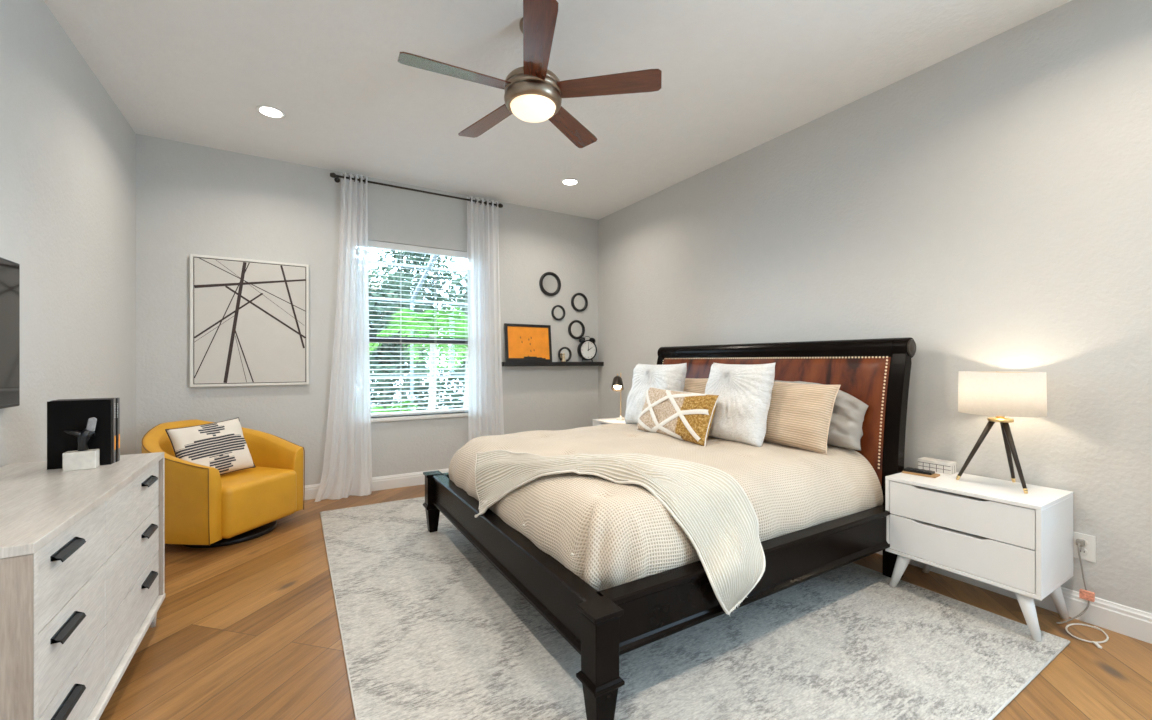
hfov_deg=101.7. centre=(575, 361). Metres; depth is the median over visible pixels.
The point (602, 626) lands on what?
bed
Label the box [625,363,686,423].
square pillow
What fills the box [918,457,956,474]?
trinket box
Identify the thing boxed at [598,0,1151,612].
wall
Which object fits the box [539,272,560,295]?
round mirror
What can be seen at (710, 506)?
throw blanket
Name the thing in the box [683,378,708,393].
sham pillow
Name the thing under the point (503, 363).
floating shelf
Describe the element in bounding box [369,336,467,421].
window
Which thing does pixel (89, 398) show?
book
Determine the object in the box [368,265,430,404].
tree
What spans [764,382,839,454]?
sham pillow
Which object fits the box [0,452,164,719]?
dresser
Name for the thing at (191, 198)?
wall
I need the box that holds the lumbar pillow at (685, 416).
[636,387,719,445]
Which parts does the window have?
meeting rail, sill, frame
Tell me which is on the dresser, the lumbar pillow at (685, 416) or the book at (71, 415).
the book at (71, 415)
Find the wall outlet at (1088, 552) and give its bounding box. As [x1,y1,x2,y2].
[1073,532,1095,562]
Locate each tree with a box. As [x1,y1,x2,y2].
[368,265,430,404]
[369,305,467,409]
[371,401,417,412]
[376,249,458,392]
[427,328,467,407]
[438,274,467,383]
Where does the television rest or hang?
attached to the wall at (68, 152)
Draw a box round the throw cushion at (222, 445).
[165,417,254,474]
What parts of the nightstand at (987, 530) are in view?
leg, leg, drawer, drawer, leg, leg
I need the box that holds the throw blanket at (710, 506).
[474,450,765,615]
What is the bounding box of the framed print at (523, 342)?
[504,323,551,361]
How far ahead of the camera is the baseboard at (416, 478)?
4.54 m
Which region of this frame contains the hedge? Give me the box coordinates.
[370,365,465,412]
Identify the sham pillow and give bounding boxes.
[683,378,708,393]
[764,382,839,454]
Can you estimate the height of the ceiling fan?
0.479 m
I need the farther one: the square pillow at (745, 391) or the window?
the window
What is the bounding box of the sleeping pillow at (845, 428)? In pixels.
[774,380,867,450]
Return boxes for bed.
[423,337,915,719]
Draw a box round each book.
[47,399,112,469]
[51,398,115,462]
[58,398,119,460]
[116,398,117,461]
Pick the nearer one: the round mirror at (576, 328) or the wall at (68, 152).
the wall at (68, 152)
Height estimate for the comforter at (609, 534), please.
0.377 m
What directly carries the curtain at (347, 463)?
hanging from the curtain rod
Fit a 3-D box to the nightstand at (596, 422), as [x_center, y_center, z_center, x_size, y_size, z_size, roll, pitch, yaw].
[0.530,0.933,4.896,0.450,0.613,0.621,0,0,-31]
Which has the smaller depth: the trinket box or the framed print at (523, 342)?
the trinket box
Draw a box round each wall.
[0,0,135,466]
[136,134,597,485]
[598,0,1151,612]
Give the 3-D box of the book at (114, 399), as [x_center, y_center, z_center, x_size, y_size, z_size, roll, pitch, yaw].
[-2.055,0.297,1.960,0.188,0.275,0.020,0,0,-31]
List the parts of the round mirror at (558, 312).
glass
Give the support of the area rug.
on the floor
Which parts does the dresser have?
panel, handle, handle, handle, drawer, drawer, drawer, rail, drawer, drawer, drawer, handle, handle, handle, leg, panel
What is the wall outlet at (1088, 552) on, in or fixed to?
attached to the wall at (988, 206)
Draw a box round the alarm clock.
[577,336,596,361]
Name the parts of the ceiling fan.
blade, blade, lamp shade, blade, blade, blade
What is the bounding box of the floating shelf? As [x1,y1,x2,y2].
[502,362,603,365]
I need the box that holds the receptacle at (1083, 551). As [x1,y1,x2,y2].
[1077,548,1087,554]
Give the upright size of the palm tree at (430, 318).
2.335 m
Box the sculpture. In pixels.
[62,417,99,470]
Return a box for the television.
[0,257,19,408]
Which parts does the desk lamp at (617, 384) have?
lamp shade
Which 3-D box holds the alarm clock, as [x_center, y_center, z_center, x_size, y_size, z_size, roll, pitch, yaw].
[0.136,-0.145,5.645,0.242,0.313,0.084,0,0,-31]
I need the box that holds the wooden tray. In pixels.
[902,471,939,477]
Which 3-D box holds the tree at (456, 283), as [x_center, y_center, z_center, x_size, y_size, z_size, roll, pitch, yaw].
[-3.127,-0.902,15.613,3.002,4.592,3.013,0,0,-31]
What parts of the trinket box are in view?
lid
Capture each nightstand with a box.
[593,417,625,425]
[885,472,1072,641]
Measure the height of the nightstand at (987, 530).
0.613 m
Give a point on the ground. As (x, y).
(459, 391)
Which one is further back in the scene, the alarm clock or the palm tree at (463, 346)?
the palm tree at (463, 346)
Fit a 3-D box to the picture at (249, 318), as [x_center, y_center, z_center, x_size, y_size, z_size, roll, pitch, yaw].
[-2.732,-0.324,3.964,0.823,1.062,0.041,0,0,-31]
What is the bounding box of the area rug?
[320,497,1069,719]
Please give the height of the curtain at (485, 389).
2.939 m
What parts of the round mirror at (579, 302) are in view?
glass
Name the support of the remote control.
on the wooden tray
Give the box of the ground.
[370,386,463,410]
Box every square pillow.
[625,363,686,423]
[705,362,775,446]
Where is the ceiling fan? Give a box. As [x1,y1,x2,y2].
[398,0,661,147]
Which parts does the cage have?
post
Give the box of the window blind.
[368,240,467,416]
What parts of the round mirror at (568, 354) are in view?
glass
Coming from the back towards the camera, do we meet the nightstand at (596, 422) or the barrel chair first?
the nightstand at (596, 422)
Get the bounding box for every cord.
[1056,539,1094,623]
[1065,623,1108,648]
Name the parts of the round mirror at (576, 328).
glass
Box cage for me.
[368,255,467,410]
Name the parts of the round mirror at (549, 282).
glass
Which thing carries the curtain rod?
attached to the wall at (191, 198)
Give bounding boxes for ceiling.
[43,0,1071,219]
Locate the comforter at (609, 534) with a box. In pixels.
[449,423,882,590]
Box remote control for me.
[903,467,934,474]
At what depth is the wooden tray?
2.55 m
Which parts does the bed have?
foot post, foot rail, foot post, headboard post, rail, nailhead trim, leather panel, headboard, headboard post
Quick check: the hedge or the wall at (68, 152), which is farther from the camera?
the hedge
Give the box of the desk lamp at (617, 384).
[611,373,624,419]
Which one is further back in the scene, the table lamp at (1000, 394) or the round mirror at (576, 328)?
the round mirror at (576, 328)
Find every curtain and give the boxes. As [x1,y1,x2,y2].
[315,172,371,501]
[467,196,503,441]
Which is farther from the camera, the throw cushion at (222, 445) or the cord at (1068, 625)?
the throw cushion at (222, 445)
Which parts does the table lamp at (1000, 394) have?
leg, lamp shade, leg, leg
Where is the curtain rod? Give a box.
[330,173,502,207]
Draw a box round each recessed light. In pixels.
[256,105,285,118]
[561,178,578,185]
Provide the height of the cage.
4.631 m
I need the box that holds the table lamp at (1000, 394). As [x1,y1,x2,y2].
[956,371,1046,493]
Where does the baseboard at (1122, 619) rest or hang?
attached to the wall at (988, 206)
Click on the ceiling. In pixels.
(738, 76)
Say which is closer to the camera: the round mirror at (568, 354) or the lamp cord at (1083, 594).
the lamp cord at (1083, 594)
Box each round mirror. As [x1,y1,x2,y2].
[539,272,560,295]
[551,305,564,319]
[558,347,571,361]
[568,320,584,338]
[571,293,587,311]
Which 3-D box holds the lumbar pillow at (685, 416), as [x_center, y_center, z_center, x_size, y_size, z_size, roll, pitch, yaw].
[0.675,0.364,3.216,0.224,0.344,0.690,0,0,-29]
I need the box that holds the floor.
[99,484,1151,719]
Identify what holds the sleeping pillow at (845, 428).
on the comforter at (609, 534)
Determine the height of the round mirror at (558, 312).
0.180 m
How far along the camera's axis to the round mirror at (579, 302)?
5.65 m
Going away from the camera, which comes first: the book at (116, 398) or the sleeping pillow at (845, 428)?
the book at (116, 398)
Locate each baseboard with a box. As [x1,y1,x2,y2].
[303,468,448,499]
[877,550,1151,643]
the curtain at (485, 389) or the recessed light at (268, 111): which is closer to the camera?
the recessed light at (268, 111)
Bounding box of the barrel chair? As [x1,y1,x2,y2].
[141,419,304,547]
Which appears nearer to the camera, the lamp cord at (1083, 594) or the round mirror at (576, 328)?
the lamp cord at (1083, 594)
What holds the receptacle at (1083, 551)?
attached to the wall outlet at (1088, 552)
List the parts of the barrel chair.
seat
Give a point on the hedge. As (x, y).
(420, 366)
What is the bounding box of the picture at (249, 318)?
[190,254,308,386]
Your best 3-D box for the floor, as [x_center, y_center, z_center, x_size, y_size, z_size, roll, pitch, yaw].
[0.260,1.295,1.690,4.585,0.120,7.347,0,0,-31]
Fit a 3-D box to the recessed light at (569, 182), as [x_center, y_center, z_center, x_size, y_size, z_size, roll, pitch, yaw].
[-0.058,-1.742,4.568,0.176,0.006,0.176,0,0,-31]
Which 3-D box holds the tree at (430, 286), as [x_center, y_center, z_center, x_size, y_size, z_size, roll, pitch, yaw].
[-6.370,-2.798,18.939,3.322,8.376,3.325,0,0,-31]
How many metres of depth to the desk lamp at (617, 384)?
4.95 m

